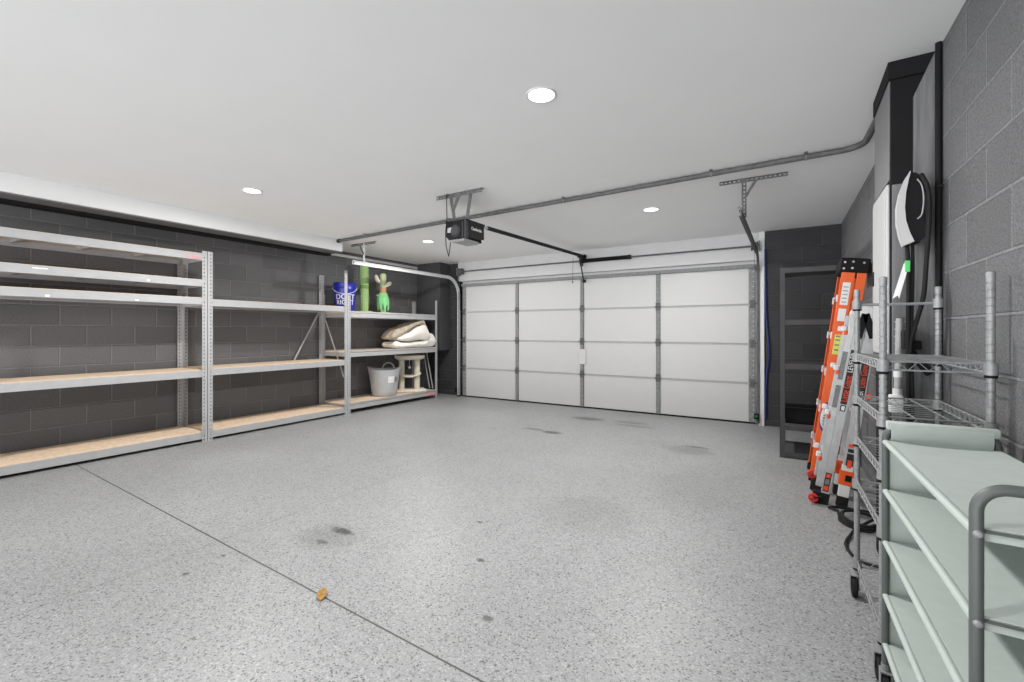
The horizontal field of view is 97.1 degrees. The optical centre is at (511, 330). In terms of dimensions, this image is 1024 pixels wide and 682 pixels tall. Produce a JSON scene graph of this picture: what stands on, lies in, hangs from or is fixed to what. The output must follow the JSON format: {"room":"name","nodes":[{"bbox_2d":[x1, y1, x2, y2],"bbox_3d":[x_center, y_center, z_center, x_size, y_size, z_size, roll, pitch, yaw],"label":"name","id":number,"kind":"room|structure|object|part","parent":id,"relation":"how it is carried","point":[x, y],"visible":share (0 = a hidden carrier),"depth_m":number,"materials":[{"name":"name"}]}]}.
{"room":"garage","nodes":[
{"label":"garage","id":0,"kind":"room"},
{"bbox_2d":[0,204,427,453],"bbox_3d":[-3.989,-0.033,5.712,0.200,2.565,8.750,0,0,32],"label":"wall","id":1,"kind":"structure","parent":0,"point":[38,338],"depth_m":5.30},
{"bbox_2d":[331,253,417,268],"bbox_3d":[-2.487,-1.241,7.941,0.022,0.042,2.340,0,0,32],"label":"trim","id":2,"kind":"structure","parent":1,"relation":"attached to","point":[334,254],"depth_m":7.99,"materials":[{"name":"white paint"}]},
{"bbox_2d":[417,262,449,349],"bbox_3d":[-1.548,-0.472,8.925,0.590,1.685,0.320,0,0,32],"label":"wall","id":3,"kind":"structure","parent":0,"point":[430,289],"depth_m":8.77,"materials":[{"name":"grey paint"}]},
{"bbox_2d":[428,264,457,394],"bbox_3d":[-1.344,-0.033,9.104,0.950,2.565,0.200,0,0,32],"label":"wall","id":4,"kind":"structure","parent":0,"point":[446,359],"depth_m":8.91,"materials":[{"name":"paint"}]},
{"bbox_2d":[457,281,462,395],"bbox_3d":[-0.923,0.150,8.739,0.150,2.200,0.280,0,0,32],"label":"trim","id":5,"kind":"structure","parent":4,"relation":"attached to","point":[461,288],"depth_m":8.70,"materials":[{"name":"grey paint"}]},
{"bbox_2d":[0,393,894,681],"bbox_3d":[-0.809,1.325,4.020,7.390,0.150,9.200,0,0,32],"label":"floor","id":6,"kind":"structure","parent":0,"point":[448,537],"depth_m":2.45,"materials":[{"name":"grey concrete"}]},
{"bbox_2d":[0,227,206,475],"bbox_3d":[-4.213,0.172,4.507,0.605,2.155,1.867,0,0,32],"label":"shelving unit","id":7,"kind":"object","parent":6,"relation":"on","point":[44,457],"visible":1,"depth_m":4.50,"materials":[{"name":"grey metal"}]},
{"bbox_3d":[-3.972,0.190,5.424,0.050,2.120,0.052,0,0,32],"label":"post","id":8,"kind":"part","parent":7,"relation":"part of","materials":[{"name":"grey metal"}]},
{"bbox_3d":[-3.503,0.172,5.134,0.052,2.155,0.050,0,0,32],"label":"post","id":9,"kind":"part","parent":7,"relation":"part of","materials":[{"name":"grey metal"}]},
{"bbox_2d":[183,252,346,440],"bbox_3d":[-3.221,0.172,6.119,0.605,2.155,1.908,0,0,32],"label":"shelving unit","id":10,"kind":"object","parent":6,"relation":"on","point":[256,421],"visible":0.97,"depth_m":5.82,"materials":[{"name":"grey metal"}]},
{"bbox_3d":[-3.942,0.190,5.474,0.052,2.120,0.050,0,0,32],"label":"post","id":11,"kind":"part","parent":10,"relation":"part of","materials":[{"name":"grey metal"}]},
{"bbox_3d":[-3.473,0.172,5.184,0.050,2.155,0.052,0,0,32],"label":"post","id":12,"kind":"part","parent":10,"relation":"part of","materials":[{"name":"grey metal"}]},
{"bbox_3d":[-2.970,0.190,7.053,0.050,2.120,0.052,0,0,32],"label":"post","id":13,"kind":"part","parent":10,"relation":"part of","materials":[{"name":"grey metal"}]},
{"bbox_3d":[-2.501,0.172,6.763,0.052,2.155,0.050,0,0,32],"label":"post","id":14,"kind":"part","parent":10,"relation":"part of","materials":[{"name":"grey metal"}]},
{"bbox_2d":[317,588,326,603],"bbox_3d":[-0.892,1.239,2.119,0.044,0.016,0.114,0,0,-9],"label":"fallen leaf","id":15,"kind":"object","parent":6,"relation":"on","point":[321,594],"visible":1,"depth_m":2.13,"materials":[{"name":"orange plant"}]},
{"bbox_2d":[324,293,436,413],"bbox_3d":[-2.190,0.340,7.796,0.605,1.820,2.020,0,0,32],"label":"shelving unit","id":16,"kind":"object","parent":6,"relation":"on","point":[359,401],"visible":0.83,"depth_m":7.37,"materials":[{"name":"grey metal"}]},
{"bbox_3d":[-2.940,0.340,7.104,0.052,1.820,0.050,0,0,32],"label":"post","id":17,"kind":"part","parent":16,"relation":"part of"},
{"bbox_2d":[332,282,356,310],"bbox_3d":[-2.656,-0.525,7.183,0.359,0.470,0.360,0,0,32],"label":"bucket","id":18,"kind":"object","parent":16,"relation":"on","point":[338,287],"visible":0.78,"depth_m":7.05,"materials":[{"name":"blue plastic"}]},
{"bbox_3d":[-2.471,0.340,6.814,0.050,1.820,0.052,0,0,32],"label":"post","id":19,"kind":"part","parent":16,"relation":"part of","materials":[{"name":"grey metal"}]},
{"bbox_2d":[360,261,372,311],"bbox_3d":[-2.415,-0.724,7.391,0.270,0.858,0.270,0,0,32],"label":"post","id":20,"kind":"object","parent":16,"relation":"on","point":[364,270],"visible":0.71,"depth_m":7.33,"materials":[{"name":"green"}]},
{"bbox_3d":[-2.415,-0.737,7.391,0.142,0.833,0.142,0,0,32],"label":"stem","id":21,"kind":"part","parent":20,"relation":"part of","materials":[{"name":"green plant"}]},
{"bbox_2d":[374,273,390,312],"bbox_3d":[-2.206,-0.639,7.732,0.231,0.689,0.230,0,0,32],"label":"cactus figurine","id":22,"kind":"object","parent":16,"relation":"on","point":[382,300],"visible":0.83,"depth_m":7.68,"materials":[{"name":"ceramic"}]},
{"bbox_3d":[-2.292,-0.884,7.719,0.116,0.155,0.071,0,0,-19],"label":"arm","id":23,"kind":"part","parent":22,"relation":"part of","materials":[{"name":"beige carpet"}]},
{"bbox_3d":[-2.205,-0.647,7.732,0.110,0.674,0.110,0,0,32],"label":"stem","id":24,"kind":"part","parent":22,"relation":"part of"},
{"bbox_2d":[367,362,400,396],"bbox_3d":[-2.183,0.829,7.769,0.541,0.551,0.568,0,0,32],"label":"tub","id":25,"kind":"object","parent":16,"relation":"on","point":[383,381],"visible":1,"depth_m":7.57,"materials":[{"name":"grey plastic"}]},
{"bbox_2d":[382,333,435,347],"bbox_3d":[-1.835,0.163,8.168,0.404,0.261,0.965,0,0,38],"label":"quilt","id":26,"kind":"object","parent":16,"relation":"on","point":[431,342],"visible":0.94,"depth_m":8.05,"materials":[{"name":"white fabric"}]},
{"bbox_2d":[381,320,429,340],"bbox_3d":[-1.896,-0.013,8.102,0.416,0.395,0.815,0,0,38],"label":"quilt","id":27,"kind":"object","parent":26,"relation":"on","point":[412,330],"visible":0.98,"depth_m":7.98,"materials":[{"name":"beige fabric"}]},
{"bbox_2d":[394,355,425,392],"bbox_3d":[-1.879,0.774,8.311,0.555,0.660,0.396,0,0,-19],"label":"cat tree","id":28,"kind":"object","parent":16,"relation":"on","point":[401,358],"visible":0.96,"depth_m":8.22,"materials":[{"name":"beige fabric"}]},
{"bbox_3d":[-2.018,0.794,8.262,0.110,0.550,0.110,0,0,32],"label":"post","id":29,"kind":"part","parent":28,"relation":"part of","materials":[{"name":"beige fabric"}]},
{"bbox_3d":[-1.754,0.794,8.355,0.110,0.550,0.110,0,0,32],"label":"post","id":30,"kind":"part","parent":28,"relation":"part of","materials":[{"name":"beige fabric"}]},
{"bbox_3d":[-1.909,0.340,8.778,0.050,1.820,0.052,0,0,32],"label":"post","id":31,"kind":"part","parent":16,"relation":"part of","materials":[{"name":"grey metal"}]},
{"bbox_3d":[-1.440,0.340,8.488,0.052,1.820,0.050,0,0,32],"label":"post","id":32,"kind":"part","parent":16,"relation":"part of","materials":[{"name":"grey metal"}]},
{"bbox_2d":[780,265,850,459],"bbox_3d":[3.040,0.312,4.558,0.578,1.875,0.550,0,0,32],"label":"storage rack","id":33,"kind":"object","parent":6,"relation":"on","point":[792,449],"visible":0.52,"depth_m":4.46,"materials":[{"name":"grey metal"}]},
{"bbox_3d":[2.681,0.312,4.482,0.045,1.875,0.045,0,0,32],"label":"post","id":34,"kind":"part","parent":33,"relation":"part of","materials":[{"name":"grey metal"}]},
{"bbox_2d":[785,403,816,424],"bbox_3d":[3.097,0.862,4.653,0.514,0.168,0.301,0,0,32],"label":"storage bin","id":35,"kind":"object","parent":33,"relation":"on","point":[795,413],"visible":0.38,"depth_m":4.61,"materials":[{"name":"black plastic"}]},
{"bbox_2d":[785,361,823,369],"bbox_3d":[3.040,0.350,4.558,0.576,0.050,0.548,0,0,32],"label":"shelf","id":36,"kind":"object","parent":33,"relation":"attached to","point":[799,365],"depth_m":4.42,"materials":[{"name":"grey metal"}]},
{"bbox_2d":[785,319,830,324],"bbox_3d":[3.040,-0.085,4.558,0.576,0.050,0.548,0,0,32],"label":"shelf","id":37,"kind":"object","parent":33,"relation":"attached to","point":[817,321],"depth_m":4.35,"materials":[{"name":"grey metal"}]},
{"bbox_2d":[785,265,836,278],"bbox_3d":[3.040,-0.595,4.558,0.576,0.050,0.548,0,0,32],"label":"shelf","id":38,"kind":"object","parent":33,"relation":"attached to","point":[828,270],"depth_m":4.48,"materials":[{"name":"grey metal"}]},
{"bbox_2d":[785,440,839,459],"bbox_3d":[3.040,1.215,4.558,0.576,0.050,0.548,0,0,32],"label":"shelf","id":39,"kind":"object","parent":33,"relation":"attached to","point":[793,449],"depth_m":4.62,"materials":[{"name":"grey metal"}]},
{"bbox_2d":[785,422,843,432],"bbox_3d":[3.040,0.950,4.558,0.576,0.050,0.548,0,0,32],"label":"shelf","id":40,"kind":"object","parent":33,"relation":"attached to","point":[788,426],"depth_m":4.42,"materials":[{"name":"grey metal"}]},
{"bbox_2d":[807,258,870,480],"bbox_3d":[2.748,0.331,3.825,0.413,1.846,0.420,0,0,32],"label":"stepladder","id":41,"kind":"object","parent":6,"relation":"on","point":[851,273],"visible":0.69,"depth_m":3.67,"materials":[{"name":"orange plastic"}]},
{"bbox_3d":[2.808,0.357,4.008,0.307,1.706,0.030,0,0,32],"label":"rail","id":42,"kind":"part","parent":41,"relation":"part of","materials":[{"name":"orange plastic"}]},
{"bbox_3d":[2.615,0.357,3.692,0.307,1.706,0.030,0,0,32],"label":"rail","id":43,"kind":"part","parent":41,"relation":"part of","materials":[{"name":"orange plastic"}]},
{"bbox_2d":[834,287,848,350],"bbox_3d":[2.656,-0.098,3.647,0.099,0.520,0.001,0,0,32],"label":"print","id":44,"kind":"object","parent":41,"relation":"attached to","point":[842,299],"depth_m":3.65},
{"bbox_3d":[2.881,0.328,3.957,0.291,1.702,0.032,0,0,32],"label":"rail","id":45,"kind":"part","parent":41,"relation":"part of","materials":[{"name":"orange plastic"}]},
{"bbox_3d":[2.692,0.328,3.651,0.291,1.702,0.032,0,0,32],"label":"rail","id":46,"kind":"part","parent":41,"relation":"part of","materials":[{"name":"orange plastic"}]},
{"bbox_2d":[807,306,872,506],"bbox_3d":[2.417,0.537,3.335,0.403,1.437,0.384,0,0,32],"label":"ladder","id":47,"kind":"object","parent":6,"relation":"on","point":[839,412],"visible":0.84,"depth_m":3.21,"materials":[{"name":"metal"}]},
{"bbox_3d":[2.464,0.506,3.472,0.243,1.246,0.028,0,0,32],"label":"rail","id":48,"kind":"part","parent":47,"relation":"part of","materials":[{"name":"metal"}]},
{"bbox_3d":[2.319,0.506,3.237,0.243,1.246,0.028,0,0,32],"label":"rail","id":49,"kind":"part","parent":47,"relation":"part of","materials":[{"name":"metal"}]},
{"bbox_3d":[2.344,0.578,3.213,0.254,1.257,0.034,0,0,32],"label":"rail","id":50,"kind":"part","parent":47,"relation":"part of","materials":[{"name":"metal"}]},
{"bbox_3d":[2.577,0.515,3.409,0.210,1.138,0.032,0,0,32],"label":"rail","id":51,"kind":"part","parent":47,"relation":"part of","materials":[{"name":"metal"}]},
{"bbox_3d":[2.426,0.515,3.164,0.210,1.138,0.032,0,0,32],"label":"rail","id":52,"kind":"part","parent":47,"relation":"part of","materials":[{"name":"metal"}]},
{"bbox_3d":[2.445,-0.035,3.126,0.127,0.180,0.014,0,0,32],"label":"hinge arm","id":53,"kind":"part","parent":47,"relation":"part of","materials":[{"name":"black plastic"}]},
{"bbox_2d":[828,505,878,568],"bbox_3d":[2.098,1.217,2.680,0.317,0.062,1.084,0,0,32],"label":"charging cable","id":54,"kind":"object","parent":6,"relation":"on","point":[842,518],"visible":0.55,"depth_m":2.86,"materials":[{"name":"black rubber"}]},
{"bbox_2d":[849,271,998,680],"bbox_3d":[1.588,0.527,1.802,0.338,1.445,0.687,0,0,32],"label":"wire rack","id":55,"kind":"object","parent":6,"relation":"on","point":[990,370],"visible":0.66,"depth_m":1.74,"materials":[{"name":"metal"}]},
{"bbox_3d":[1.622,0.468,2.125,0.025,1.325,0.024,0,0,32],"label":"post","id":56,"kind":"part","parent":55,"relation":"part of","materials":[{"name":"metal"}]},
{"bbox_2d":[852,557,889,643],"bbox_3d":[1.592,1.091,1.800,0.328,0.040,0.622,0,0,32],"label":"shelf","id":57,"kind":"object","parent":55,"relation":"attached to","point":[857,562],"depth_m":1.93,"materials":[{"name":"metal"}]},
{"bbox_2d":[852,478,889,538],"bbox_3d":[1.592,0.718,1.800,0.328,0.040,0.622,0,0,32],"label":"shelf","id":58,"kind":"object","parent":55,"relation":"attached to","point":[857,483],"depth_m":1.94,"materials":[{"name":"metal"}]},
{"bbox_2d":[852,435,890,480],"bbox_3d":[1.592,0.511,1.800,0.328,0.040,0.622,0,0,32],"label":"shelf","id":59,"kind":"object","parent":55,"relation":"attached to","point":[857,442],"depth_m":1.93,"materials":[{"name":"metal"}]},
{"bbox_3d":[1.329,0.468,1.619,0.025,1.325,0.024,0,0,32],"label":"post","id":60,"kind":"part","parent":55,"relation":"part of","materials":[{"name":"metal"}]},
{"bbox_3d":[1.743,-0.122,2.050,0.321,0.040,0.037,0,0,32],"label":"hanger rod","id":61,"kind":"part","parent":55,"relation":"part of","materials":[{"name":"metal"}]},
{"bbox_2d":[852,395,998,429],"bbox_3d":[1.592,0.321,1.800,0.328,0.040,0.622,0,0,32],"label":"shelf","id":62,"kind":"object","parent":55,"relation":"attached to","point":[881,417],"depth_m":1.73,"materials":[{"name":"metal"}]},
{"bbox_2d":[852,353,998,375],"bbox_3d":[1.592,0.124,1.800,0.328,0.040,0.622,0,0,32],"label":"shelf","id":63,"kind":"object","parent":55,"relation":"attached to","point":[990,367],"depth_m":1.61,"materials":[{"name":"metal"}]},
{"bbox_3d":[1.864,0.468,1.976,0.025,1.325,0.024,0,0,32],"label":"post","id":64,"kind":"part","parent":55,"relation":"part of","materials":[{"name":"metal"}]},
{"bbox_3d":[1.562,0.468,1.475,0.025,1.325,0.024,0,0,32],"label":"post","id":65,"kind":"part","parent":55,"relation":"part of","materials":[{"name":"metal"}]},
{"bbox_2d":[879,420,1023,681],"bbox_3d":[1.189,0.766,1.124,0.325,0.968,0.884,0,0,32],"label":"utility cart","id":66,"kind":"object","parent":6,"relation":"on","point":[954,603],"visible":1,"depth_m":1.17,"materials":[{"name":"green"}]},
{"bbox_3d":[1.073,1.068,1.195,0.019,0.019,0.800,0,0,30],"label":"shelf rail","id":67,"kind":"part","parent":66,"relation":"part of","materials":[{"name":"grey metal"}]},
{"bbox_2d":[888,644,917,681],"bbox_3d":[1.189,1.065,1.124,0.280,0.010,0.776,0,0,32],"label":"shelf","id":68,"kind":"object","parent":66,"relation":"attached to","point":[902,671],"depth_m":1.44,"materials":[{"name":"green metal"}]},
{"bbox_3d":[1.073,0.900,1.195,0.040,0.019,0.800,0,0,32],"label":"shelf rail","id":69,"kind":"part","parent":66,"relation":"part of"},
{"bbox_2d":[889,595,952,681],"bbox_3d":[1.189,0.896,1.124,0.280,0.010,0.776,0,0,32],"label":"shelf","id":70,"kind":"object","parent":66,"relation":"attached to","point":[927,665],"depth_m":1.30,"materials":[{"name":"green metal"}]},
{"bbox_3d":[1.073,0.720,1.195,0.040,0.019,0.800,0,0,32],"label":"shelf rail","id":71,"kind":"part","parent":66,"relation":"part of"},
{"bbox_3d":[1.073,0.545,1.195,0.019,0.019,0.800,0,0,30],"label":"shelf rail","id":72,"kind":"part","parent":66,"relation":"part of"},
{"bbox_3d":[1.073,0.378,1.195,0.019,0.019,0.800,0,0,30],"label":"shelf rail","id":73,"kind":"part","parent":66,"relation":"part of","materials":[{"name":"grey metal"}]},
{"bbox_3d":[1.389,0.340,1.470,0.246,0.070,0.035,0,0,32],"label":"panel","id":74,"kind":"part","parent":66,"relation":"part of","materials":[{"name":"green metal"}]},
{"bbox_2d":[888,440,1023,533],"bbox_3d":[1.189,0.374,1.124,0.280,0.010,0.776,0,0,32],"label":"shelf","id":75,"kind":"object","parent":66,"relation":"attached to","point":[952,472],"depth_m":1.18,"materials":[{"name":"green metal"}]},
{"bbox_2d":[889,542,1023,681],"bbox_3d":[1.189,0.717,1.124,0.280,0.010,0.776,0,0,32],"label":"shelf","id":76,"kind":"object","parent":66,"relation":"attached to","point":[944,620],"depth_m":1.09,"materials":[{"name":"green metal"}]},
{"bbox_2d":[889,490,1023,625],"bbox_3d":[1.189,0.541,1.124,0.280,0.010,0.776,0,0,32],"label":"shelf","id":77,"kind":"object","parent":66,"relation":"attached to","point":[942,539],"depth_m":1.08,"materials":[{"name":"green metal"}]},
{"bbox_3d":[0.988,0.716,0.778,0.292,0.868,0.021,0,0,32],"label":"frame","id":78,"kind":"part","parent":66,"relation":"part of","materials":[{"name":"grey metal"}]},
{"bbox_3d":[1.304,0.378,1.053,0.019,0.019,0.800,0,0,30],"label":"shelf rail","id":79,"kind":"part","parent":66,"relation":"part of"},
{"bbox_2d":[0,0,965,264],"bbox_3d":[-0.913,-1.375,3.849,7.390,0.120,8.800,0,0,32],"label":"ceiling","id":80,"kind":"structure","parent":0,"point":[349,118],"depth_m":2.62,"materials":[{"name":"white paint"}]},
{"bbox_2d":[0,198,330,255],"bbox_3d":[-4.264,-1.215,4.197,0.138,0.200,5.880,0,0,32],"label":"trim","id":81,"kind":"structure","parent":80,"relation":"attached to","point":[2,200],"depth_m":4.76,"materials":[{"name":"grey paint"}]},
{"bbox_2d":[0,191,340,253],"bbox_3d":[-4.101,-1.144,4.099,0.229,0.012,5.885,0,0,32],"label":"trim","id":82,"kind":"structure","parent":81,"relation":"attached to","point":[5,195],"depth_m":4.62,"materials":[{"name":"grey paint"}]},
{"bbox_2d":[0,171,341,251],"bbox_3d":[-4.099,-1.232,4.101,0.240,0.165,5.890,0,0,32],"label":"bulkhead","id":83,"kind":"object","parent":80,"relation":"attached to","point":[9,182],"visible":0.69,"depth_m":4.55,"materials":[{"name":"white paint"}]},
{"bbox_2d":[241,188,262,193],"bbox_3d":[-2.433,-1.310,4.232,0.172,0.009,0.172,0,0,32],"label":"recessed light","id":84,"kind":"object","parent":80,"relation":"in","point":[248,190],"visible":1,"depth_m":4.21,"materials":[{"name":"white paint"}]},
{"bbox_2d":[243,189,260,192],"bbox_3d":[-2.433,-1.310,4.232,0.146,0.008,0.146,0,0,32],"label":"diffuser","id":85,"kind":"object","parent":84,"relation":"attached to","point":[245,190],"depth_m":4.22,"materials":[{"name":"white plastic"}]},
{"bbox_2d":[351,241,459,394],"bbox_3d":[-1.673,-0.042,7.634,0.520,2.544,2.530,0,0,32],"label":"door track","id":86,"kind":"object","parent":80,"relation":"attached to","point":[363,263],"visible":0.97,"depth_m":8.07,"materials":[{"name":"metal"}]},
{"bbox_2d":[436,187,586,282],"bbox_3d":[0.398,-1.027,5.752,0.540,0.578,3.504,0,0,32],"label":"garage door opener","id":87,"kind":"object","parent":80,"relation":"hanging from","point":[466,232],"visible":1,"depth_m":4.47,"materials":[{"name":"black plastic"}]},
{"bbox_3d":[-0.621,-1.027,4.422,0.056,0.578,0.189,0,0,-12],"label":"power cord","id":88,"kind":"part","parent":87,"relation":"part of","materials":[{"name":"black plastic"}]},
{"bbox_3d":[-0.358,-0.995,4.517,0.008,0.160,0.240,0,0,32],"label":"plate","id":89,"kind":"part","parent":87,"relation":"part of","materials":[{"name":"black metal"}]},
{"bbox_3d":[0.437,-1.158,6.083,0.032,0.108,2.700,0,0,32],"label":"rail","id":90,"kind":"part","parent":87,"relation":"part of","materials":[{"name":"black metal"}]},
{"bbox_3d":[1.103,-0.978,7.179,0.055,0.395,0.285,0,0,32],"label":"door arm","id":91,"kind":"part","parent":87,"relation":"part of","materials":[{"name":"black metal"}]},
{"bbox_2d":[526,87,556,102],"bbox_3d":[0.164,-1.310,2.518,0.172,0.009,0.172,0,0,32],"label":"recessed light","id":92,"kind":"object","parent":80,"relation":"in","point":[537,94],"visible":1,"depth_m":2.50,"materials":[{"name":"white paint"}]},
{"bbox_2d":[528,89,553,101],"bbox_3d":[0.164,-1.310,2.518,0.146,0.008,0.146,0,0,32],"label":"diffuser","id":93,"kind":"object","parent":92,"relation":"attached to","point":[534,95],"depth_m":2.51,"materials":[{"name":"white plastic"}]},
{"bbox_2d":[336,118,874,242],"bbox_3d":[0.025,-1.288,4.771,6.084,0.054,0.672,0,0,40],"label":"conduit","id":94,"kind":"object","parent":80,"relation":"attached to","point":[871,130],"visible":0.92,"depth_m":3.89,"materials":[{"name":"metal"}]},
{"bbox_2d":[643,207,658,211],"bbox_3d":[1.504,-1.310,4.887,0.172,0.009,0.172,0,0,32],"label":"recessed light","id":95,"kind":"object","parent":80,"relation":"in","point":[650,209],"visible":1,"depth_m":4.87,"materials":[{"name":"white paint"}]},
{"bbox_2d":[719,171,787,423],"bbox_3d":[2.686,-0.042,4.887,0.515,2.544,2.640,0,0,32],"label":"door track","id":96,"kind":"object","parent":80,"relation":"attached to","point":[742,216],"visible":0.83,"depth_m":4.73,"materials":[{"name":"metal"}]},
{"bbox_3d":[2.602,0.099,4.909,0.026,2.243,2.588,0,0,32],"label":"rail","id":97,"kind":"part","parent":96,"relation":"part of","materials":[{"name":"metal"}]},
{"bbox_2d":[458,224,840,426],"bbox_3d":[1.597,-0.033,7.195,6.060,2.565,0.270,0,0,32],"label":"wall","id":98,"kind":"structure","parent":0,"point":[809,298],"depth_m":5.91,"materials":[{"name":"white paint"}]},
{"bbox_2d":[456,240,759,376],"bbox_3d":[1.125,-0.015,7.277,5.030,2.370,0.140,0,0,32],"label":"shaft","id":99,"kind":"object","parent":98,"relation":"attached to","point":[459,271],"visible":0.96,"depth_m":6.92,"materials":[{"name":"metal"}]},
{"bbox_2d":[460,263,756,423],"bbox_3d":[1.163,0.169,7.365,5.052,2.162,0.105,0,0,32],"label":"door","id":100,"kind":"structure","parent":98,"relation":"in","point":[667,342],"depth_m":7.04,"materials":[{"name":"white metal"}]},
{"bbox_3d":[1.143,0.417,7.363,0.130,0.245,0.006,0,0,32],"label":"lock plate","id":101,"kind":"part","parent":100,"relation":"part of","materials":[{"name":"white paint"}]},
{"bbox_3d":[1.176,-0.639,7.387,4.952,0.546,0.045,0,0,32],"label":"panel","id":102,"kind":"part","parent":100,"relation":"part of","materials":[{"name":"white metal"}]},
{"bbox_3d":[1.176,-0.107,7.387,4.952,0.546,0.045,0,0,32],"label":"panel","id":103,"kind":"part","parent":100,"relation":"part of","materials":[{"name":"white metal"}]},
{"bbox_3d":[1.176,0.425,7.387,4.952,0.546,0.045,0,0,32],"label":"panel","id":104,"kind":"part","parent":100,"relation":"part of","materials":[{"name":"white metal"}]},
{"bbox_3d":[1.176,0.957,7.387,4.952,0.546,0.045,0,0,32],"label":"panel","id":105,"kind":"part","parent":100,"relation":"part of","materials":[{"name":"white metal"}]},
{"bbox_2d":[756,231,764,425],"bbox_3d":[3.335,-0.033,6.108,0.180,2.565,0.300,0,0,32],"label":"trim","id":106,"kind":"structure","parent":98,"relation":"attached to","point":[761,234],"depth_m":5.96,"materials":[{"name":"white paint"}]},
{"bbox_2d":[764,249,769,416],"bbox_3d":[3.342,0.025,5.922,0.027,2.210,0.064,0,0,-36],"label":"hanging cord","id":107,"kind":"object","parent":98,"relation":"hanging from","point":[764,249],"visible":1,"depth_m":5.93,"materials":[{"name":"blue plastic"}]},
{"bbox_2d":[876,73,924,578],"bbox_3d":[2.057,0.010,2.351,0.200,2.480,0.440,0,0,32],"label":"wall","id":108,"kind":"structure","parent":0,"point":[902,90],"depth_m":2.20,"materials":[{"name":"grey paint"}]},
{"bbox_2d":[872,185,889,353],"bbox_3d":[1.960,-0.301,2.410,0.024,0.842,0.420,0,0,32],"label":"electrical panel","id":109,"kind":"object","parent":108,"relation":"attached to","point":[881,208],"visible":0.84,"depth_m":2.35,"materials":[{"name":"white metal"}]},
{"bbox_3d":[1.957,-0.302,2.412,0.006,0.785,0.360,0,0,32],"label":"door","id":110,"kind":"part","parent":109,"relation":"part of","materials":[{"name":"white metal"}]},
{"bbox_2d":[875,82,889,201],"bbox_3d":[1.968,-0.983,2.405,0.004,0.485,0.436,0,0,32],"label":"trim","id":111,"kind":"structure","parent":108,"relation":"attached to","point":[882,118],"depth_m":2.38,"materials":[{"name":"grey paint"}]},
{"bbox_2d":[888,318,904,413],"bbox_3d":[1.838,0.165,2.157,0.060,0.450,0.050,0,0,32],"label":"conduit","id":112,"kind":"object","parent":108,"relation":"attached to","point":[897,391],"visible":0.82,"depth_m":2.14,"materials":[{"name":"grey plastic"}]},
{"bbox_2d":[892,183,910,421],"bbox_3d":[1.885,0.270,2.183,0.076,1.960,0.018,0,0,32],"label":"trim","id":113,"kind":"structure","parent":108,"relation":"attached to","point":[898,253],"depth_m":2.19,"materials":[{"name":"grey paint"}]},
{"bbox_2d":[873,51,934,117],"bbox_3d":[2.049,-1.272,2.357,0.204,0.087,0.468,0,0,32],"label":"trim","id":114,"kind":"structure","parent":108,"relation":"on","point":[915,65],"depth_m":2.19,"materials":[{"name":"grey paint"}]},
{"bbox_2d":[841,0,1023,490],"bbox_3d":[2.051,-0.033,1.967,0.368,2.565,8.700,0,0,32],"label":"wall","id":115,"kind":"structure","parent":0,"point":[983,48],"depth_m":1.68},
{"bbox_2d":[895,171,931,421],"bbox_3d":[1.845,0.237,2.091,0.120,1.928,0.144,0,0,32],"label":"charger","id":116,"kind":"object","parent":115,"relation":"attached to","point":[912,209],"visible":0.77,"depth_m":2.05,"materials":[{"name":"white plastic"}]},
{"bbox_2d":[892,260,909,298],"bbox_3d":[1.752,-0.230,2.035,0.064,0.170,0.014,0,0,25],"label":"paper tag","id":117,"kind":"object","parent":116,"relation":"hanging from","point":[906,267],"visible":1,"depth_m":2.03,"materials":[{"name":"white paper"}]},
{"bbox_2d":[901,330,933,375],"bbox_3d":[1.874,0.079,2.109,0.146,0.258,0.088,0,0,-15],"label":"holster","id":118,"kind":"object","parent":115,"relation":"attached to","point":[916,344],"visible":0.52,"depth_m":2.09,"materials":[{"name":"black plastic"}]},
{"bbox_2d":[913,53,934,423],"bbox_3d":[1.953,-0.025,2.138,0.083,2.550,0.018,0,0,32],"label":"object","id":119,"kind":"structure","parent":115,"relation":"attached to","point":[924,96],"depth_m":2.13,"materials":[{"name":"grey paint"}]},
{"bbox_2d":[935,41,943,417],"bbox_3d":[1.947,-0.033,2.060,0.030,2.565,0.030,0,0,32],"label":"pipe","id":120,"kind":"object","parent":115,"relation":"attached to","point":[938,45],"visible":0.45,"depth_m":2.05,"materials":[{"name":"black plastic"}]}
]}

